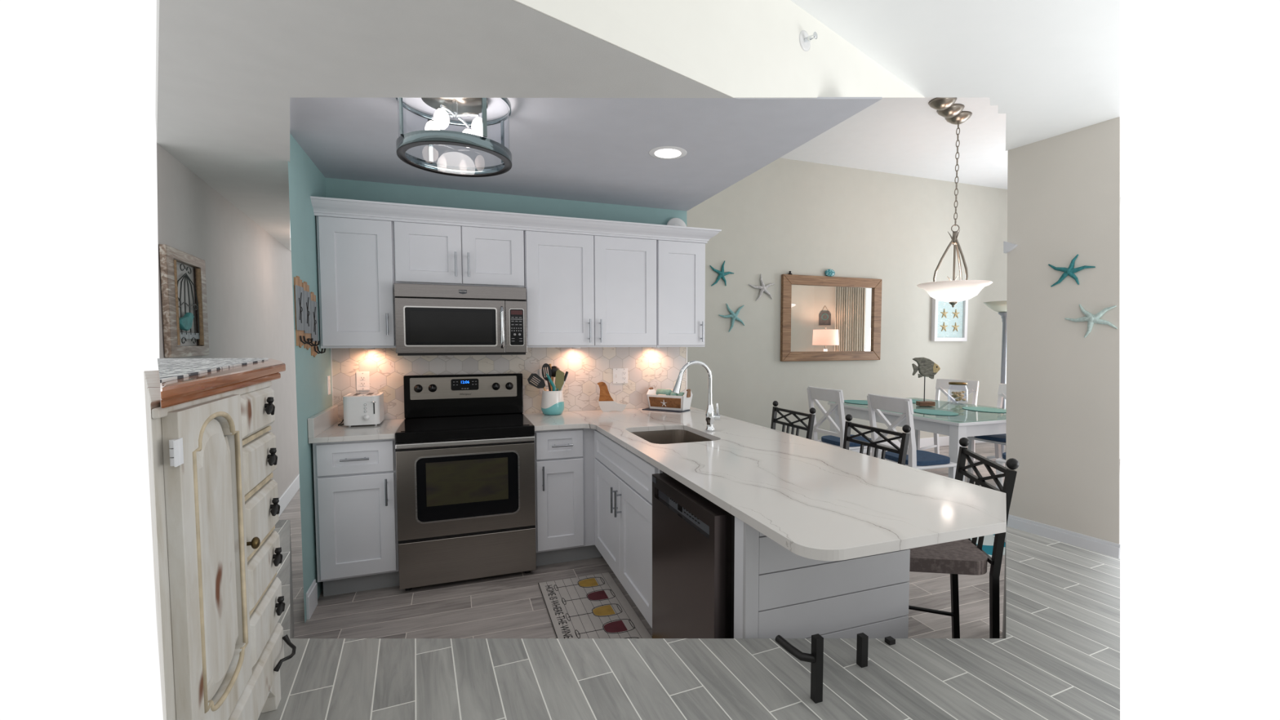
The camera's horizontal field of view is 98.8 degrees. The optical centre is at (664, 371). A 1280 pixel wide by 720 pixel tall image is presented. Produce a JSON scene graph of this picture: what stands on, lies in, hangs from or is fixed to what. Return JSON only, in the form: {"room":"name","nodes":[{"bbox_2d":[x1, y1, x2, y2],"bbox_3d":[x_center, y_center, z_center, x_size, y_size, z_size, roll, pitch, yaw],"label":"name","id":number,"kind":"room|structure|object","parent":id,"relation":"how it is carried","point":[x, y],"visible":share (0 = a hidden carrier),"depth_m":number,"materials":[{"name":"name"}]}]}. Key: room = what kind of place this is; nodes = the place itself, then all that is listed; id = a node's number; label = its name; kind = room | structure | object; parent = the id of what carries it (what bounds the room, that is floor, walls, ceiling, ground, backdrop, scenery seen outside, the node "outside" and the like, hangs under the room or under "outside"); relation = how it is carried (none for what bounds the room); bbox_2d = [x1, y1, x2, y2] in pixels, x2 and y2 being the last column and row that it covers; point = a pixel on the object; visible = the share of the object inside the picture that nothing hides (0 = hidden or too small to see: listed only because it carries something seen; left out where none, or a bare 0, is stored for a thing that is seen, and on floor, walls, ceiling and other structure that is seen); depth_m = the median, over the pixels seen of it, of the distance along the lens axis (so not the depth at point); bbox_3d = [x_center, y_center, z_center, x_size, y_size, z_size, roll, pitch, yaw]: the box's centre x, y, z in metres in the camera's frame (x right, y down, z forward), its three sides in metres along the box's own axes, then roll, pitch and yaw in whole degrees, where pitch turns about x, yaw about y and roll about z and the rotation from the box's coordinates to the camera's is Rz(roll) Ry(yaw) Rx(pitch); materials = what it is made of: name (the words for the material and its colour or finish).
{"room":"kitchen","nodes":[
{"label":"kitchen","id":0,"kind":"room"},
{"bbox_2d":[156,143,299,497],"bbox_3d":[-3.102,0.039,4.165,0.100,2.320,4.210,-1,3,-25],"label":"wall","id":1,"kind":"structure","parent":0,"point":[249,272],"depth_m":3.50,"materials":[{"name":"grey paint"}]},
{"bbox_2d":[159,244,208,357],"bbox_3d":[-2.319,-0.325,2.661,0.033,0.499,0.531,-1,3,-25],"label":"picture","id":2,"kind":"object","parent":1,"relation":"attached to","point":[169,255],"visible":1,"depth_m":2.57,"materials":[{"name":"wood"}]},
{"bbox_2d":[179,332,199,338],"bbox_3d":[-2.325,-0.175,2.667,0.010,0.030,0.351,-1,3,-25],"label":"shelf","id":3,"kind":"object","parent":2,"relation":"attached to","point":[182,335],"depth_m":2.68,"materials":[{"name":"white metal"}]},
{"bbox_2d":[278,473,299,515],"bbox_3d":[-3.171,1.117,4.501,0.014,0.130,3.650,-1,3,-25],"label":"baseboard","id":4,"kind":"structure","parent":1,"relation":"attached to","point":[285,499],"depth_m":4.86,"materials":[{"name":"white paint"}]},
{"bbox_2d":[288,133,332,622],"bbox_3d":[-2.038,0.029,3.127,0.100,2.450,0.935,-1,3,-21],"label":"wall","id":5,"kind":"structure","parent":0,"point":[306,180],"depth_m":2.90,"materials":[{"name":"teal paint"}]},
{"bbox_2d":[293,275,313,347],"bbox_3d":[-1.831,-0.302,2.783,0.054,0.360,0.142,-1,3,-21],"label":"hook rack","id":6,"kind":"object","parent":5,"relation":"attached to","point":[298,289],"visible":1,"depth_m":2.76,"materials":[{"name":"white wood"}]},
{"bbox_2d":[302,281,319,350],"bbox_3d":[-1.883,-0.297,2.919,0.054,0.360,0.142,-1,3,-21],"label":"hook rack","id":7,"kind":"object","parent":5,"relation":"attached to","point":[307,295],"visible":0.94,"depth_m":2.90,"materials":[{"name":"brown wood"}]},
{"bbox_2d":[305,579,317,619],"bbox_3d":[-1.863,1.199,2.889,0.014,0.140,0.180,-1,3,-21],"label":"baseboard","id":8,"kind":"structure","parent":5,"relation":"attached to","point":[311,594],"depth_m":2.86,"materials":[{"name":"white paint"}]},
{"bbox_2d":[311,292,325,356],"bbox_3d":[-1.935,-0.262,3.056,0.054,0.360,0.142,-1,3,-21],"label":"hook rack","id":9,"kind":"object","parent":5,"relation":"attached to","point":[314,335],"visible":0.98,"depth_m":3.04,"materials":[{"name":"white wood"}]},
{"bbox_2d":[327,375,330,395],"bbox_3d":[-2.080,0.084,3.393,0.008,0.117,0.070,-1,3,-21],"label":"light switch","id":10,"kind":"object","parent":5,"relation":"attached to","point":[328,376],"visible":1,"depth_m":3.38,"materials":[{"name":"white plastic"}]},
{"bbox_2d":[330,348,333,405],"bbox_3d":[-2.117,0.035,3.484,0.006,0.400,0.012,-1,3,-21],"label":"trim","id":11,"kind":"structure","parent":5,"relation":"attached to","point":[331,348],"depth_m":3.48,"materials":[{"name":"white plastic"}]},
{"bbox_2d":[155,0,732,251],"bbox_3d":[-1.837,-1.123,3.422,2.849,0.120,6.389,-1,3,-21],"label":"ceiling","id":12,"kind":"structure","parent":0,"point":[228,72],"depth_m":1.74,"materials":[{"name":"paint"}]},
{"bbox_2d":[324,177,686,432],"bbox_3d":[-1.042,-0.015,3.958,2.555,2.450,0.128,-1,3,-21],"label":"wall","id":13,"kind":"structure","parent":0,"point":[647,367],"depth_m":3.90,"materials":[{"name":"tile"}]},
{"bbox_2d":[315,216,395,348],"bbox_3d":[-1.863,-0.528,3.354,0.398,0.762,0.358,-1,3,-21],"label":"upper cabinet","id":14,"kind":"object","parent":13,"relation":"attached to","point":[356,256],"visible":0.98,"depth_m":3.23,"materials":[{"name":"white paint"}]},
{"bbox_2d":[355,371,369,390],"bbox_3d":[-1.953,0.060,3.541,0.076,0.120,0.008,-1,3,-21],"label":"power outlet","id":15,"kind":"object","parent":13,"relation":"attached to","point":[362,378],"visible":1,"depth_m":3.54,"materials":[{"name":"white plastic"}]},
{"bbox_2d":[393,221,524,287],"bbox_3d":[-1.318,-0.733,3.551,0.764,0.374,0.358,-1,3,-21],"label":"upper cabinet","id":16,"kind":"object","parent":13,"relation":"attached to","point":[424,253],"visible":0.99,"depth_m":3.41,"materials":[{"name":"white paint"}]},
{"bbox_2d":[393,283,527,355],"bbox_3d":[-1.303,-0.325,3.535,0.763,0.430,0.436,-1,3,-21],"label":"microwave","id":17,"kind":"object","parent":16,"relation":"attached to","point":[431,319],"visible":1,"depth_m":3.37,"materials":[{"name":"silver metal"}]},
{"bbox_2d":[524,230,656,347],"bbox_3d":[-0.531,-0.555,3.861,0.915,0.762,0.358,-1,3,-21],"label":"upper cabinet","id":18,"kind":"object","parent":13,"relation":"attached to","point":[583,291],"visible":0.99,"depth_m":3.72,"materials":[{"name":"white paint"}]},
{"bbox_2d":[310,195,721,244],"bbox_3d":[-0.856,-0.969,3.698,2.554,0.089,0.410,-1,3,-21],"label":"crown molding","id":19,"kind":"structure","parent":18,"relation":"attached to","point":[322,206],"depth_m":3.46,"materials":[{"name":"white paint"}]},
{"bbox_2d":[666,217,686,226],"bbox_3d":[0.092,-1.106,4.225,0.168,0.166,0.048,-1,3,-21],"label":"router","id":20,"kind":"object","parent":19,"relation":"on","point":[674,221],"visible":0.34,"depth_m":4.21,"materials":[{"name":"white plastic"}]},
{"bbox_2d":[613,368,627,383],"bbox_3d":[-0.337,0.031,4.154,0.120,0.116,0.012,-1,3,-21],"label":"power outlet","id":21,"kind":"object","parent":13,"relation":"attached to","point":[620,375],"visible":1,"depth_m":4.16,"materials":[{"name":"white plastic"}]},
{"bbox_2d":[656,240,705,346],"bbox_3d":[0.076,-0.567,4.092,0.379,0.762,0.358,-1,3,-21],"label":"upper cabinet","id":22,"kind":"object","parent":13,"relation":"attached to","point":[680,265],"visible":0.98,"depth_m":3.96,"materials":[{"name":"white paint"}]},
{"bbox_2d":[685,346,687,391],"bbox_3d":[0.172,0.031,4.358,0.009,0.485,0.011,-1,3,-21],"label":"trim","id":23,"kind":"structure","parent":13,"relation":"attached to","point":[686,347],"depth_m":4.35,"materials":[{"name":"white plastic"}]},
{"bbox_2d":[289,97,881,211],"bbox_3d":[-0.662,-1.189,2.899,2.556,0.008,2.217,-1,3,-21],"label":"ceiling","id":24,"kind":"structure","parent":0,"point":[583,149],"depth_m":2.83,"materials":[{"name":"grey paint"}]},
{"bbox_2d":[395,97,511,177],"bbox_3d":[-0.877,-1.018,2.295,0.452,0.266,0.452,-1,3,-21],"label":"drum ceiling light","id":25,"kind":"object","parent":24,"relation":"attached to","point":[458,108],"visible":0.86,"depth_m":2.26,"materials":[{"name":"silver metal"}]},
{"bbox_2d":[648,146,686,159],"bbox_3d":[0.016,-1.188,2.977,0.208,0.006,0.208,-1,3,-21],"label":"recessed light","id":26,"kind":"object","parent":24,"relation":"in","point":[664,153],"visible":1,"depth_m":2.97,"materials":[{"name":"white plastic"}]},
{"bbox_2d":[257,520,1119,719],"bbox_3d":[-0.191,1.084,1.403,4.486,0.530,3.826,-1,3,-21],"label":"floor","id":27,"kind":"structure","parent":0,"point":[1057,655],"depth_m":1.48,"materials":[{"name":"grey tile"}]},
{"bbox_2d":[143,359,296,719],"bbox_3d":[-1.071,0.404,1.327,0.311,0.837,1.504,-3,4,-40],"label":"dresser","id":28,"kind":"object","parent":27,"relation":"on","point":[212,455],"visible":1,"depth_m":0.95,"materials":[{"name":"beige paint"}]},
{"bbox_2d":[157,358,268,382],"bbox_3d":[-1.050,-0.018,1.330,0.265,0.004,1.344,-3,4,-43],"label":"table runner","id":29,"kind":"object","parent":28,"relation":"on","point":[169,369],"visible":1,"depth_m":1.22,"materials":[{"name":"grey fabric"}]},
{"bbox_2d":[774,632,895,703],"bbox_3d":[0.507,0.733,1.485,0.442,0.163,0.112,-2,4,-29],"label":"bar stool","id":30,"kind":"object","parent":27,"relation":"on","point":[815,658],"visible":1,"depth_m":1.36,"materials":[{"name":"black metal"}]},
{"bbox_2d":[279,442,1119,638],"bbox_3d":[1.391,1.192,4.865,9.100,0.060,5.850,-1,3,-21],"label":"floor","id":31,"kind":"structure","parent":0,"point":[507,606],"depth_m":2.98,"materials":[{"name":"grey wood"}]},
{"bbox_2d":[312,438,399,596],"bbox_3d":[-1.804,0.805,3.290,0.400,0.884,0.650,-1,3,-21],"label":"base cabinet","id":32,"kind":"object","parent":31,"relation":"on","point":[355,482],"visible":0.96,"depth_m":3.03,"materials":[{"name":"white paint"}]},
{"bbox_2d":[307,405,404,443],"bbox_3d":[-1.809,0.294,3.268,0.414,0.134,0.640,-1,3,-21],"label":"countertop","id":33,"kind":"structure","parent":32,"relation":"on","point":[322,427],"depth_m":3.08,"materials":[{"name":"white stone"}]},
{"bbox_2d":[337,392,384,426],"bbox_3d":[-1.888,0.233,3.389,0.242,0.185,0.303,-1,3,-21],"label":"toaster","id":34,"kind":"object","parent":33,"relation":"on","point":[359,408],"visible":1,"depth_m":3.29,"materials":[{"name":"white plastic"}]},
{"bbox_2d":[395,373,536,591],"bbox_3d":[-1.252,0.634,3.477,0.758,1.204,0.678,-1,3,-21],"label":"range","id":35,"kind":"object","parent":31,"relation":"on","point":[464,446],"visible":1,"depth_m":3.22,"materials":[{"name":"silver metal"}]},
{"bbox_2d":[395,413,534,443],"bbox_3d":[-1.253,0.344,3.463,0.758,0.062,0.638,-1,3,-21],"label":"cooktop","id":36,"kind":"object","parent":35,"relation":"in","point":[442,427],"depth_m":3.26,"materials":[{"name":"black glass"}]},
{"bbox_2d":[533,428,601,565],"bbox_3d":[-0.693,0.782,3.713,0.438,0.884,0.650,-1,3,-21],"label":"base cabinet","id":37,"kind":"object","parent":31,"relation":"on","point":[564,459],"visible":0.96,"depth_m":3.44,"materials":[{"name":"white paint"}]},
{"bbox_2d":[537,572,652,638],"bbox_3d":[-0.350,1.269,2.785,0.430,0.010,1.100,-1,3,-21],"label":"kitchen mat","id":38,"kind":"object","parent":31,"relation":"on","point":[592,606],"visible":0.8,"depth_m":2.89,"materials":[{"name":"beige fabric"}]},
{"bbox_2d":[594,429,681,628],"bbox_3d":[-0.010,0.815,3.096,0.622,0.884,1.256,-1,3,-21],"label":"base cabinet","id":39,"kind":"object","parent":31,"relation":"on","point":[623,480],"visible":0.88,"depth_m":2.84,"materials":[{"name":"white paint"}]},
{"bbox_2d":[522,406,1006,560],"bbox_3d":[0.104,0.373,2.781,1.290,0.029,2.920,-1,3,-21],"label":"countertop","id":40,"kind":"structure","parent":39,"relation":"on","point":[817,500],"depth_m":1.90,"materials":[{"name":"white stone"}]},
{"bbox_2d":[541,389,564,415],"bbox_3d":[-0.792,0.215,3.861,0.162,0.170,0.162,-1,3,-21],"label":"utensil crock","id":41,"kind":"object","parent":40,"relation":"on","point":[552,402],"visible":0.96,"depth_m":3.80,"materials":[{"name":"ceramic"}]},
{"bbox_2d":[527,373,546,391],"bbox_3d":[-0.873,0.150,3.791,0.153,0.279,0.020,-2,4,-28],"label":"slotted turner","id":42,"kind":"object","parent":41,"relation":"in","point":[541,384],"visible":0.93,"depth_m":3.78,"materials":[{"name":"black plastic"}]},
{"bbox_2d":[541,363,551,391],"bbox_3d":[-0.820,0.114,3.825,0.077,0.347,0.029,-3,4,-41],"label":"slotted spoon","id":43,"kind":"object","parent":41,"relation":"in","point":[545,365],"visible":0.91,"depth_m":3.81,"materials":[{"name":"black plastic"}]},
{"bbox_2d":[541,363,551,381],"bbox_3d":[-0.824,0.003,3.816,0.069,0.123,0.006,-1,3,-21],"label":"bowl","id":44,"kind":"object","parent":43,"relation":"on","point":[545,365],"depth_m":3.81,"materials":[{"name":"black plastic"}]},
{"bbox_2d":[546,373,555,391],"bbox_3d":[-0.792,0.149,3.811,0.066,0.278,0.027,-1,3,-21],"label":"peeler","id":45,"kind":"object","parent":41,"relation":"in","point":[550,380],"visible":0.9,"depth_m":3.80,"materials":[{"name":"teal plastic"}]},
{"bbox_2d":[551,365,559,391],"bbox_3d":[-0.786,0.121,3.891,0.078,0.326,0.038,-1,3,-21],"label":"ladle","id":46,"kind":"object","parent":41,"relation":"in","point":[553,369],"visible":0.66,"depth_m":3.87,"materials":[{"name":"black plastic"}]},
{"bbox_2d":[551,365,559,377],"bbox_3d":[-0.786,-0.001,3.884,0.078,0.080,0.038,-1,3,-21],"label":"bowl","id":47,"kind":"object","parent":46,"relation":"on","point":[553,369],"depth_m":3.87,"materials":[{"name":"black plastic"}]},
{"bbox_2d":[555,368,564,391],"bbox_3d":[-0.740,0.134,3.850,0.068,0.305,0.024,-1,3,-21],"label":"spatula","id":48,"kind":"object","parent":41,"relation":"in","point":[559,378],"visible":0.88,"depth_m":3.83,"materials":[{"name":"green plastic"}]},
{"bbox_2d":[560,371,568,390],"bbox_3d":[-0.720,0.141,3.872,0.079,0.289,0.030,-1,3,-15],"label":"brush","id":49,"kind":"object","parent":41,"relation":"in","point":[566,372],"visible":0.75,"depth_m":3.86,"materials":[{"name":"black plastic"}]},
{"bbox_2d":[597,382,626,412],"bbox_3d":[-0.388,0.182,4.007,0.214,0.220,0.016,0,3,-6],"label":"board","id":50,"kind":"object","parent":40,"relation":"on","point":[606,403],"visible":1,"depth_m":4.00,"materials":[{"name":"brown wood"}]},
{"bbox_2d":[641,408,689,412],"bbox_3d":[0.008,0.285,4.101,0.335,0.005,0.155,2,4,30],"label":"drying mat","id":51,"kind":"object","parent":40,"relation":"on","point":[646,409],"visible":0.66,"depth_m":4.06,"materials":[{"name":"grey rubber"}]},
{"bbox_2d":[646,386,693,410],"bbox_3d":[0.034,0.202,4.128,0.333,0.155,0.150,2,4,30],"label":"crate","id":52,"kind":"object","parent":51,"relation":"on","point":[683,402],"visible":1,"depth_m":4.07,"materials":[{"name":"white wood"}]},
{"bbox_2d":[656,388,671,395],"bbox_3d":[-0.006,0.161,4.136,0.115,0.060,0.060,2,4,30],"label":"rolled towel","id":53,"kind":"object","parent":52,"relation":"in","point":[659,391],"visible":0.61,"depth_m":4.11,"materials":[{"name":"green fabric"}]},
{"bbox_2d":[631,429,712,444],"bbox_3d":[0.031,0.469,3.058,0.401,0.192,0.581,-1,3,-21],"label":"sink","id":54,"kind":"object","parent":40,"relation":"in","point":[673,436],"visible":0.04,"depth_m":3.33,"materials":[{"name":"silver metal"}]},
{"bbox_2d":[671,360,719,431],"bbox_3d":[0.178,0.138,3.094,0.299,0.406,0.059,-1,3,-21],"label":"faucet","id":55,"kind":"object","parent":40,"relation":"on","point":[710,416],"visible":1,"depth_m":3.11,"materials":[{"name":"silver metal"}]},
{"bbox_2d":[652,471,734,638],"bbox_3d":[0.343,0.873,2.178,0.618,0.868,0.685,-1,3,-21],"label":"dishwasher","id":56,"kind":"object","parent":31,"relation":"on","point":[693,537],"visible":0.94,"depth_m":1.98,"materials":[{"name":"black metal"}]},
{"bbox_2d":[770,400,816,439],"bbox_3d":[0.657,0.725,3.708,0.522,1.000,0.484,-1,3,-21],"label":"bar stool","id":57,"kind":"object","parent":31,"relation":"on","point":[809,428],"visible":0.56,"depth_m":3.73,"materials":[{"name":"black metal"}]},
{"bbox_2d":[733,516,910,638],"bbox_3d":[0.535,0.883,1.833,0.650,0.884,0.077,-1,3,-21],"label":"panel","id":58,"kind":"object","parent":31,"relation":"on","point":[785,593],"visible":0.38,"depth_m":1.76,"materials":[{"name":"white paint"}]},
{"bbox_2d":[843,413,911,465],"bbox_3d":[0.940,0.765,2.966,0.522,1.000,0.484,-1,3,-21],"label":"bar stool","id":59,"kind":"object","parent":31,"relation":"on","point":[902,451],"visible":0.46,"depth_m":2.99,"materials":[{"name":"black metal"}]},
{"bbox_2d":[827,398,1006,481],"bbox_3d":[2.727,0.747,5.592,1.270,0.752,1.720,-1,3,-21],"label":"dining table","id":60,"kind":"object","parent":31,"relation":"on","point":[968,423],"visible":0.3,"depth_m":4.94,"materials":[{"name":"white paint"}]},
{"bbox_3d":[2.727,0.368,5.571,1.260,0.006,1.710,-1,3,-21],"label":"sheet","id":61,"kind":"object","parent":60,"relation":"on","visible":0},
{"bbox_2d":[844,400,867,404],"bbox_3d":[2.170,0.336,6.061,0.340,0.004,0.460,-1,3,-21],"label":"placemat","id":62,"kind":"object","parent":61,"relation":"on","point":[855,402],"visible":0.56,"depth_m":6.05,"materials":[{"name":"teal fabric"}]},
{"bbox_2d":[911,357,940,406],"bbox_3d":[2.705,0.102,5.684,0.284,0.505,0.090,0,3,0],"label":"fish sculpture","id":63,"kind":"object","parent":61,"relation":"on","point":[926,367],"visible":1,"depth_m":5.65,"materials":[{"name":"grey wood"}]},
{"bbox_2d":[913,408,958,415],"bbox_3d":[2.552,0.383,5.192,0.340,0.004,0.460,-1,3,-21],"label":"placemat","id":64,"kind":"object","parent":61,"relation":"on","point":[939,412],"visible":0.92,"depth_m":5.14,"materials":[{"name":"teal fabric"}]},
{"bbox_2d":[946,382,968,404],"bbox_3d":[3.195,0.228,5.973,0.200,0.230,0.199,-1,3,-21],"label":"glass jar","id":65,"kind":"object","parent":61,"relation":"on","point":[949,383],"visible":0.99,"depth_m":5.91,"materials":[{"name":"white"}]},
{"bbox_2d":[951,391,965,400],"bbox_3d":[3.205,0.265,5.972,0.138,0.112,0.145,1,3,18],"label":"shells","id":66,"kind":"object","parent":65,"relation":"in","point":[956,394],"visible":1,"depth_m":5.95,"materials":[{"name":"beige"}]},
{"bbox_2d":[962,406,1006,413],"bbox_3d":[3.158,0.373,5.385,0.340,0.004,0.460,-1,3,-21],"label":"placemat","id":67,"kind":"object","parent":61,"relation":"on","point":[971,408],"visible":0.86,"depth_m":5.39,"materials":[{"name":"teal fabric"}]},
{"bbox_2d":[915,378,978,461],"bbox_3d":[3.179,0.595,6.197,0.534,0.994,0.470,-2,4,-35],"label":"dining chair","id":68,"kind":"object","parent":31,"relation":"on","point":[972,386],"visible":0.42,"depth_m":6.31,"materials":[{"name":"white paint"}]},
{"bbox_2d":[908,437,1019,638],"bbox_3d":[1.066,0.802,2.284,0.522,1.000,0.484,0,3,8],"label":"bar stool","id":69,"kind":"object","parent":31,"relation":"on","point":[962,557],"visible":0.53,"depth_m":2.07,"materials":[{"name":"black metal"}]},
{"bbox_2d":[967,383,1006,482],"bbox_3d":[3.398,0.635,5.459,0.534,0.994,0.470,-1,3,-24],"label":"dining chair","id":70,"kind":"object","parent":31,"relation":"on","point":[998,440],"visible":0.27,"depth_m":5.54,"materials":[{"name":"white paint"}]},
{"bbox_2d":[973,433,1005,442],"bbox_3d":[3.348,0.643,5.437,0.415,0.035,0.410,-1,3,-24],"label":"seat cushion","id":71,"kind":"object","parent":70,"relation":"on","point":[994,437],"depth_m":5.35,"materials":[{"name":"blue fabric"}]},
{"bbox_2d":[970,533,1005,557],"bbox_3d":[2.205,1.143,5.114,1.200,0.011,2.760,-1,3,-21],"label":"area rug","id":72,"kind":"object","parent":31,"relation":"on","point":[988,544],"visible":0.08,"depth_m":3.83,"materials":[{"name":"white fabric"}]},
{"bbox_2d":[806,386,880,455],"bbox_3d":[1.674,0.640,5.140,0.534,0.994,0.470,-1,3,-22],"label":"dining chair","id":73,"kind":"object","parent":72,"relation":"on","point":[814,393],"visible":0.53,"depth_m":5.01,"materials":[{"name":"white paint"}]},
{"bbox_2d":[821,434,871,446],"bbox_3d":[1.725,0.646,5.161,0.415,0.035,0.410,-1,3,-22],"label":"seat cushion","id":74,"kind":"object","parent":73,"relation":"on","point":[829,439],"depth_m":5.10,"materials":[{"name":"blue fabric"}]},
{"bbox_2d":[866,393,956,479],"bbox_3d":[1.965,0.681,4.378,0.534,0.994,0.470,-1,3,-18],"label":"dining chair","id":75,"kind":"object","parent":72,"relation":"on","point":[917,459],"visible":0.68,"depth_m":4.24,"materials":[{"name":"white paint"}]},
{"bbox_2d":[884,449,950,466],"bbox_3d":[2.017,0.687,4.396,0.415,0.035,0.410,-1,3,-18],"label":"seat cushion","id":76,"kind":"object","parent":75,"relation":"on","point":[924,458],"depth_m":4.27,"materials":[{"name":"blue fabric"}]},
{"bbox_2d":[995,452,1005,488],"bbox_3d":[3.017,0.678,4.430,0.534,0.994,0.470,-3,4,-41],"label":"dining chair","id":77,"kind":"object","parent":72,"relation":"on","point":[1001,460],"visible":0.12,"depth_m":4.42,"materials":[{"name":"white paint"}]},
{"bbox_2d":[1002,452,1005,459],"bbox_3d":[2.976,0.687,4.395,0.415,0.035,0.410,-3,4,-41],"label":"seat cushion","id":78,"kind":"object","parent":77,"relation":"on","point":[1003,454],"depth_m":4.42,"materials":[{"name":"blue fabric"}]},
{"bbox_2d":[983,300,1006,462],"bbox_3d":[4.058,0.119,6.563,0.470,1.900,0.470,-1,3,-21],"label":"floor lamp","id":79,"kind":"object","parent":31,"relation":"on","point":[1000,307],"visible":0.42,"depth_m":6.52,"materials":[{"name":"grey metal"}]},
{"bbox_2d":[513,0,924,97],"bbox_3d":[-0.317,-1.189,1.462,4.668,0.462,0.062,-3,4,-42],"label":"ceiling","id":80,"kind":"structure","parent":0,"point":[732,48],"depth_m":1.96,"materials":[{"name":"beige paint"}]},
{"bbox_2d":[799,30,817,51],"bbox_3d":[0.585,-1.347,2.210,0.082,0.082,0.054,-3,4,-42],"label":"sprinkler","id":81,"kind":"object","parent":80,"relation":"attached to","point":[805,39],"visible":1,"depth_m":2.22,"materials":[{"name":"white plastic"}]},
{"bbox_2d":[686,157,1007,440],"bbox_3d":[2.235,-0.734,6.889,5.910,3.570,0.120,-1,3,-21],"label":"wall","id":82,"kind":"structure","parent":0,"point":[796,216],"depth_m":6.79,"materials":[{"name":"beige paint"}]},
{"bbox_2d":[709,261,733,286],"bbox_3d":[0.646,-1.108,6.177,0.306,0.293,0.052,-1,3,-21],"label":"starfish","id":83,"kind":"object","parent":82,"relation":"attached to","point":[722,273],"visible":1,"depth_m":6.16,"materials":[{"name":"teal ceramic"}]},
{"bbox_2d":[719,303,744,332],"bbox_3d":[0.768,-0.616,6.250,0.333,0.328,0.055,-1,3,-21],"label":"starfish","id":84,"kind":"object","parent":82,"relation":"attached to","point":[733,315],"visible":1,"depth_m":6.24,"materials":[{"name":"teal ceramic"}]},
{"bbox_2d":[748,273,774,301],"bbox_3d":[1.130,-0.979,6.368,0.343,0.318,0.054,-1,3,-21],"label":"starfish","id":85,"kind":"object","parent":82,"relation":"attached to","point":[763,288],"visible":1,"depth_m":6.36,"materials":[{"name":"white ceramic"}]},
{"bbox_2d":[780,274,881,361],"bbox_3d":[2.064,-0.650,6.737,1.460,1.027,0.050,-1,3,-21],"label":"wall mirror","id":86,"kind":"object","parent":82,"relation":"attached to","point":[823,317],"visible":1,"depth_m":6.72,"materials":[{"name":"brown wood"}]},
{"bbox_2d":[825,269,835,276],"bbox_3d":[2.015,-1.206,6.683,0.146,0.094,0.037,-1,3,-21],"label":"shell","id":87,"kind":"object","parent":86,"relation":"on","point":[829,273],"visible":1,"depth_m":6.67,"materials":[{"name":"teal ceramic"}]},
{"bbox_2d":[791,284,873,351],"bbox_3d":[2.060,-0.650,6.748,1.250,0.817,0.018,-1,3,-21],"label":"mirror glass","id":88,"kind":"object","parent":86,"relation":"on","point":[824,317],"depth_m":6.74,"materials":[{"name":"white"}]},
{"bbox_2d":[851,435,986,453],"bbox_3d":[2.357,0.985,6.956,5.600,0.130,0.014,-1,3,-21],"label":"baseboard","id":89,"kind":"structure","parent":82,"relation":"attached to","point":[943,441],"depth_m":7.41,"materials":[{"name":"white paint"}]},
{"bbox_2d":[930,297,968,341],"bbox_3d":[3.856,-0.730,7.411,0.590,0.635,0.060,-1,3,-21],"label":"shadow box","id":90,"kind":"object","parent":82,"relation":"attached to","point":[948,323],"visible":0.88,"depth_m":7.41,"materials":[{"name":"white paint"}]},
{"bbox_2d":[780,97,1008,189],"bbox_3d":[2.876,-2.471,5.196,5.850,0.080,3.560,-1,3,-21],"label":"ceiling","id":91,"kind":"structure","parent":0,"point":[905,136],"depth_m":5.94,"materials":[{"name":"paint"}]},
{"bbox_2d":[928,97,956,110],"bbox_3d":[2.475,-2.377,4.884,0.230,0.074,0.230,-1,3,-21],"label":"ceiling canopy","id":92,"kind":"object","parent":91,"relation":"attached to","point":[938,103],"visible":0.98,"depth_m":4.83,"materials":[{"name":"silver metal"}]},
{"bbox_2d":[936,103,964,118],"bbox_3d":[2.633,-2.385,5.051,0.230,0.074,0.230,-1,3,-21],"label":"ceiling canopy","id":93,"kind":"object","parent":91,"relation":"attached to","point":[954,109],"visible":0.93,"depth_m":5.00,"materials":[{"name":"silver metal"}]},
{"bbox_2d":[916,111,992,307],"bbox_3d":[2.791,-1.526,5.254,0.650,1.812,0.650,-1,3,-21],"label":"pendant lamp","id":94,"kind":"object","parent":91,"relation":"hanging from","point":[953,291],"visible":1,"depth_m":5.18,"materials":[{"name":"silver metal"}]},
{"bbox_2d":[790,0,1119,151],"bbox_3d":[0.485,-1.407,1.138,5.657,0.010,3.703,-1,3,-21],"label":"ceiling","id":95,"kind":"structure","parent":0,"point":[1052,67],"depth_m":2.51,"materials":[{"name":"white paint"}]},
{"bbox_2d":[1005,116,1119,543],"bbox_3d":[2.613,-0.154,3.629,0.121,2.762,0.814,-2,4,-28],"label":"wall","id":96,"kind":"structure","parent":0,"point":[1063,430],"depth_m":3.54,"materials":[{"name":"beige paint"}]},
{"bbox_2d":[1003,240,1017,253],"bbox_3d":[2.408,-0.873,3.812,0.030,0.084,0.086,-2,4,-28],"label":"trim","id":97,"kind":"structure","parent":96,"relation":"attached to","point":[1007,246],"depth_m":3.82,"materials":[{"name":"white paint"}]},
{"bbox_2d":[1004,514,1120,559],"bbox_3d":[2.586,1.128,3.605,0.014,0.204,0.675,-2,4,-28],"label":"baseboard","id":98,"kind":"structure","parent":96,"relation":"attached to","point":[1090,543],"depth_m":3.56,"materials":[{"name":"white paint"}]},
{"bbox_2d":[1048,254,1095,286],"bbox_3d":[2.591,-0.649,3.498,0.040,0.193,0.266,-2,4,-34],"label":"starfish","id":99,"kind":"object","parent":96,"relation":"attached to","point":[1069,271],"visible":1,"depth_m":3.48,"materials":[{"name":"teal ceramic"}]},
{"bbox_2d":[1064,304,1117,337],"bbox_3d":[2.649,-0.318,3.410,0.047,0.212,0.284,-1,3,-21],"label":"starfish","id":100,"kind":"object","parent":96,"relation":"attached to","point":[1090,317],"visible":1,"depth_m":3.39,"materials":[{"name":"white ceramic"}]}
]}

